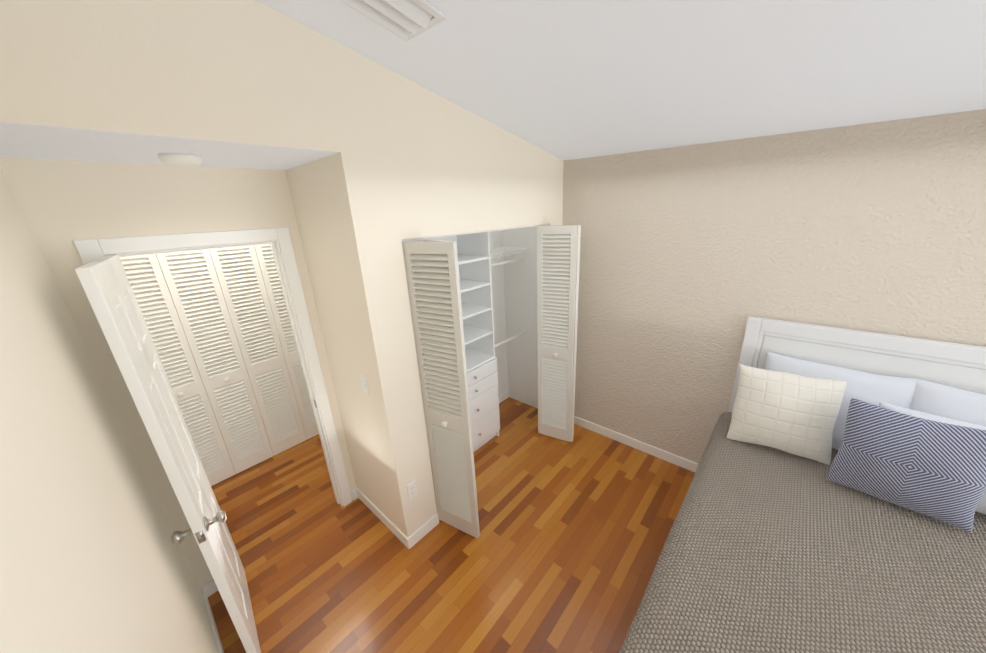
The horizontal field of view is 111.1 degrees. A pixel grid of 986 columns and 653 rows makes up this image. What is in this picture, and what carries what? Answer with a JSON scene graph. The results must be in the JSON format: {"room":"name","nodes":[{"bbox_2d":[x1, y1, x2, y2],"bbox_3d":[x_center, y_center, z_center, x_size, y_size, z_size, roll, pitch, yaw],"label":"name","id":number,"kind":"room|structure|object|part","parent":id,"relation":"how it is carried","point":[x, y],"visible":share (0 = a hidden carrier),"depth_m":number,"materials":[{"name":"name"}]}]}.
{"room":"bedroom","nodes":[
{"label":"bedroom","id":0,"kind":"room"},
{"bbox_2d":[0,165,218,652],"bbox_3d":[-0.637,0.450,0.442,6.170,3.200,0.120,14,25,40],"label":"wall","id":1,"kind":"structure","parent":0,"point":[93,559],"depth_m":0.75,"materials":[{"name":"beige paint"}]},
{"bbox_2d":[200,583,223,652],"bbox_3d":[-0.019,2.018,0.575,4.610,0.090,0.030,14,25,40],"label":"baseboard","id":2,"kind":"structure","parent":1,"relation":"attached to","point":[208,589],"depth_m":1.90,"materials":[{"name":"white wood"}]},
{"bbox_2d":[0,121,339,169],"bbox_3d":[-1.278,-0.758,1.377,0.700,0.101,0.994,14,25,40],"label":"ceiling soffit","id":3,"kind":"structure","parent":0,"point":[20,140],"depth_m":1.26,"materials":[{"name":"white paint"}]},
{"bbox_2d":[157,153,201,166],"bbox_3d":[-1.309,-0.697,1.420,0.140,0.040,0.140,14,25,40],"label":"smoke detector","id":4,"kind":"object","parent":3,"relation":"attached to","point":[182,159],"visible":1,"depth_m":1.38,"materials":[{"name":"white plastic"}]},
{"bbox_2d":[0,157,357,586],"bbox_3d":[-0.884,0.086,2.719,0.120,2.440,2.930,14,25,40],"label":"wall","id":5,"kind":"structure","parent":0,"point":[63,204],"depth_m":1.60,"materials":[{"name":"beige paint"}]},
{"bbox_2d":[73,227,351,506],"bbox_3d":[-1.505,0.502,2.110,0.152,2.105,0.840,14,25,40],"label":"door frame","id":6,"kind":"structure","parent":5,"relation":"attached to","point":[92,250],"depth_m":2.07,"materials":[{"name":"white wood"}]},
{"bbox_2d":[75,255,260,652],"bbox_3d":[-1.467,0.710,1.591,0.256,2.020,0.708,-19,24,-38],"label":"door leaf","id":7,"kind":"structure","parent":6,"relation":"attached to","point":[107,288],"depth_m":1.41,"materials":[{"name":"white wood"}]},
{"bbox_3d":[-1.467,0.720,1.594,0.693,1.650,0.178,14,25,40],"label":"entry door hardware","id":8,"kind":"part","parent":7,"relation":"part of","materials":[{"name":"silver metal"}]},
{"bbox_2d":[156,256,232,464],"bbox_3d":[-1.736,-0.120,3.447,0.220,2.440,2.930,14,25,40],"label":"wall","id":9,"kind":"structure","parent":0,"point":[191,352],"depth_m":2.77,"materials":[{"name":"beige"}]},
{"bbox_2d":[106,243,318,485],"bbox_3d":[-2.156,0.303,2.927,0.063,1.992,1.210,14,25,40],"label":"bifold door","id":10,"kind":"structure","parent":9,"relation":"in","point":[229,304],"depth_m":2.84,"materials":[{"name":"white wood"}]},
{"bbox_2d":[0,0,563,537],"bbox_3d":[-0.379,-0.147,2.149,0.120,3.200,2.930,14,25,40],"label":"wall","id":11,"kind":"structure","parent":0,"point":[410,160],"depth_m":1.46,"materials":[{"name":"beige paint"}]},
{"bbox_2d":[407,480,417,499],"bbox_3d":[-0.528,1.075,2.219,0.007,0.116,0.070,14,25,40],"label":"wall outlet","id":12,"kind":"object","parent":11,"relation":"attached to","point":[411,487],"visible":1,"depth_m":2.21,"materials":[{"name":"white plastic"}]},
{"bbox_2d":[402,239,479,538],"bbox_3d":[-0.268,0.484,2.119,0.341,1.985,0.175,14,25,40],"label":"bifold closet door","id":13,"kind":"structure","parent":11,"relation":"in","point":[432,273],"depth_m":2.01,"materials":[{"name":"white wood"}]},
{"bbox_3d":[-0.296,0.602,2.097,0.038,0.039,0.035,14,25,40],"label":"knob","id":14,"kind":"part","parent":13,"relation":"part of","materials":[{"name":"white plastic"}]},
{"bbox_2d":[401,224,547,240],"bbox_3d":[-0.032,-0.673,2.367,0.030,0.014,1.476,14,25,40],"label":"trim","id":15,"kind":"structure","parent":11,"relation":"attached to","point":[469,233],"depth_m":2.20,"materials":[{"name":"white wood"}]},
{"bbox_2d":[537,225,580,441],"bbox_3d":[0.585,0.134,3.019,0.341,1.985,0.175,14,25,40],"label":"bifold closet door","id":16,"kind":"structure","parent":11,"relation":"in","point":[558,255],"depth_m":2.93,"materials":[{"name":"white wood"}]},
{"bbox_2d":[285,156,397,527],"bbox_3d":[-0.894,0.260,2.209,0.580,2.440,0.120,14,25,40],"label":"wall","id":17,"kind":"structure","parent":0,"point":[314,198],"depth_m":2.05,"materials":[{"name":"beige paint"}]},
{"bbox_2d":[360,375,368,394],"bbox_3d":[-0.778,0.354,2.041,0.070,0.116,0.012,14,25,40],"label":"light switch","id":18,"kind":"object","parent":17,"relation":"attached to","point":[364,384],"visible":1,"depth_m":2.04,"materials":[{"name":"white plastic"}]},
{"bbox_2d":[351,488,411,548],"bbox_3d":[-0.840,1.404,2.492,0.712,0.090,0.035,14,25,40],"label":"baseboard","id":19,"kind":"structure","parent":17,"relation":"attached to","point":[406,541],"depth_m":2.46,"materials":[{"name":"white wood"}]},
{"bbox_2d":[207,397,694,652],"bbox_3d":[0.451,1.570,2.032,6.170,0.050,3.170,14,25,40],"label":"floor","id":20,"kind":"structure","parent":0,"point":[561,553],"depth_m":2.23,"materials":[{"name":"brown wood"}]},
{"bbox_2d":[402,232,526,452],"bbox_3d":[-0.295,0.136,2.979,0.438,2.120,1.810,14,25,40],"label":"closet shelving","id":21,"kind":"object","parent":20,"relation":"on","point":[474,253],"visible":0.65,"depth_m":3.02,"materials":[{"name":"white laminate"}]},
{"bbox_2d":[619,316,985,652],"bbox_3d":[1.554,1.032,1.217,1.870,1.390,2.284,14,25,40],"label":"bed","id":22,"kind":"object","parent":20,"relation":"on","point":[834,501],"visible":1,"depth_m":1.53,"materials":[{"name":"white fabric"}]},
{"bbox_3d":[2.311,0.512,1.875,1.450,0.755,0.027,14,25,40],"label":"headboard mould","id":23,"kind":"part","parent":22,"relation":"part of","materials":[{"name":"white wood"}]},
{"bbox_2d":[826,398,985,532],"bbox_3d":[1.949,0.632,1.589,0.486,0.472,0.196,14,25,40],"label":"pillow","id":24,"kind":"object","parent":22,"relation":"on","point":[929,474],"depth_m":1.54,"materials":[{"name":"blue fabric"}]},
{"bbox_2d":[489,226,537,407],"bbox_3d":[-0.253,-0.003,2.884,0.580,2.440,1.815,14,25,40],"label":"wall","id":25,"kind":"structure","parent":0,"point":[514,290],"depth_m":3.62,"materials":[{"name":"white paint"}]},
{"bbox_2d":[499,390,508,402],"bbox_3d":[-0.408,1.057,3.444,0.015,0.090,1.815,14,25,40],"label":"baseboard","id":26,"kind":"structure","parent":25,"relation":"attached to","point":[505,395],"depth_m":4.00,"materials":[{"name":"white wood"}]},
{"bbox_2d":[256,0,985,160],"bbox_3d":[1.075,-0.836,0.501,4.150,0.637,3.170,14,25,40],"label":"ceiling","id":27,"kind":"structure","parent":0,"point":[563,80],"depth_m":1.37,"materials":[{"name":"white paint"}]},
{"bbox_2d":[341,0,445,40],"bbox_3d":[-0.357,-1.104,1.167,0.240,0.083,0.308,14,25,40],"label":"ceiling vent","id":28,"kind":"object","parent":27,"relation":"in","point":[406,20],"visible":1,"depth_m":1.19,"materials":[{"name":"white metal"}]},
{"bbox_2d":[562,109,985,463],"bbox_3d":[1.383,-0.381,2.571,6.170,3.200,0.120,14,25,40],"label":"wall","id":29,"kind":"structure","parent":0,"point":[693,258],"depth_m":2.15,"materials":[{"name":"beige paint"}]},
{"bbox_2d":[574,416,697,471],"bbox_3d":[2.167,1.290,2.381,3.910,0.090,0.015,14,25,40],"label":"baseboard","id":30,"kind":"structure","parent":29,"relation":"attached to","point":[682,462],"depth_m":3.09,"materials":[{"name":"white wood"}]}
]}

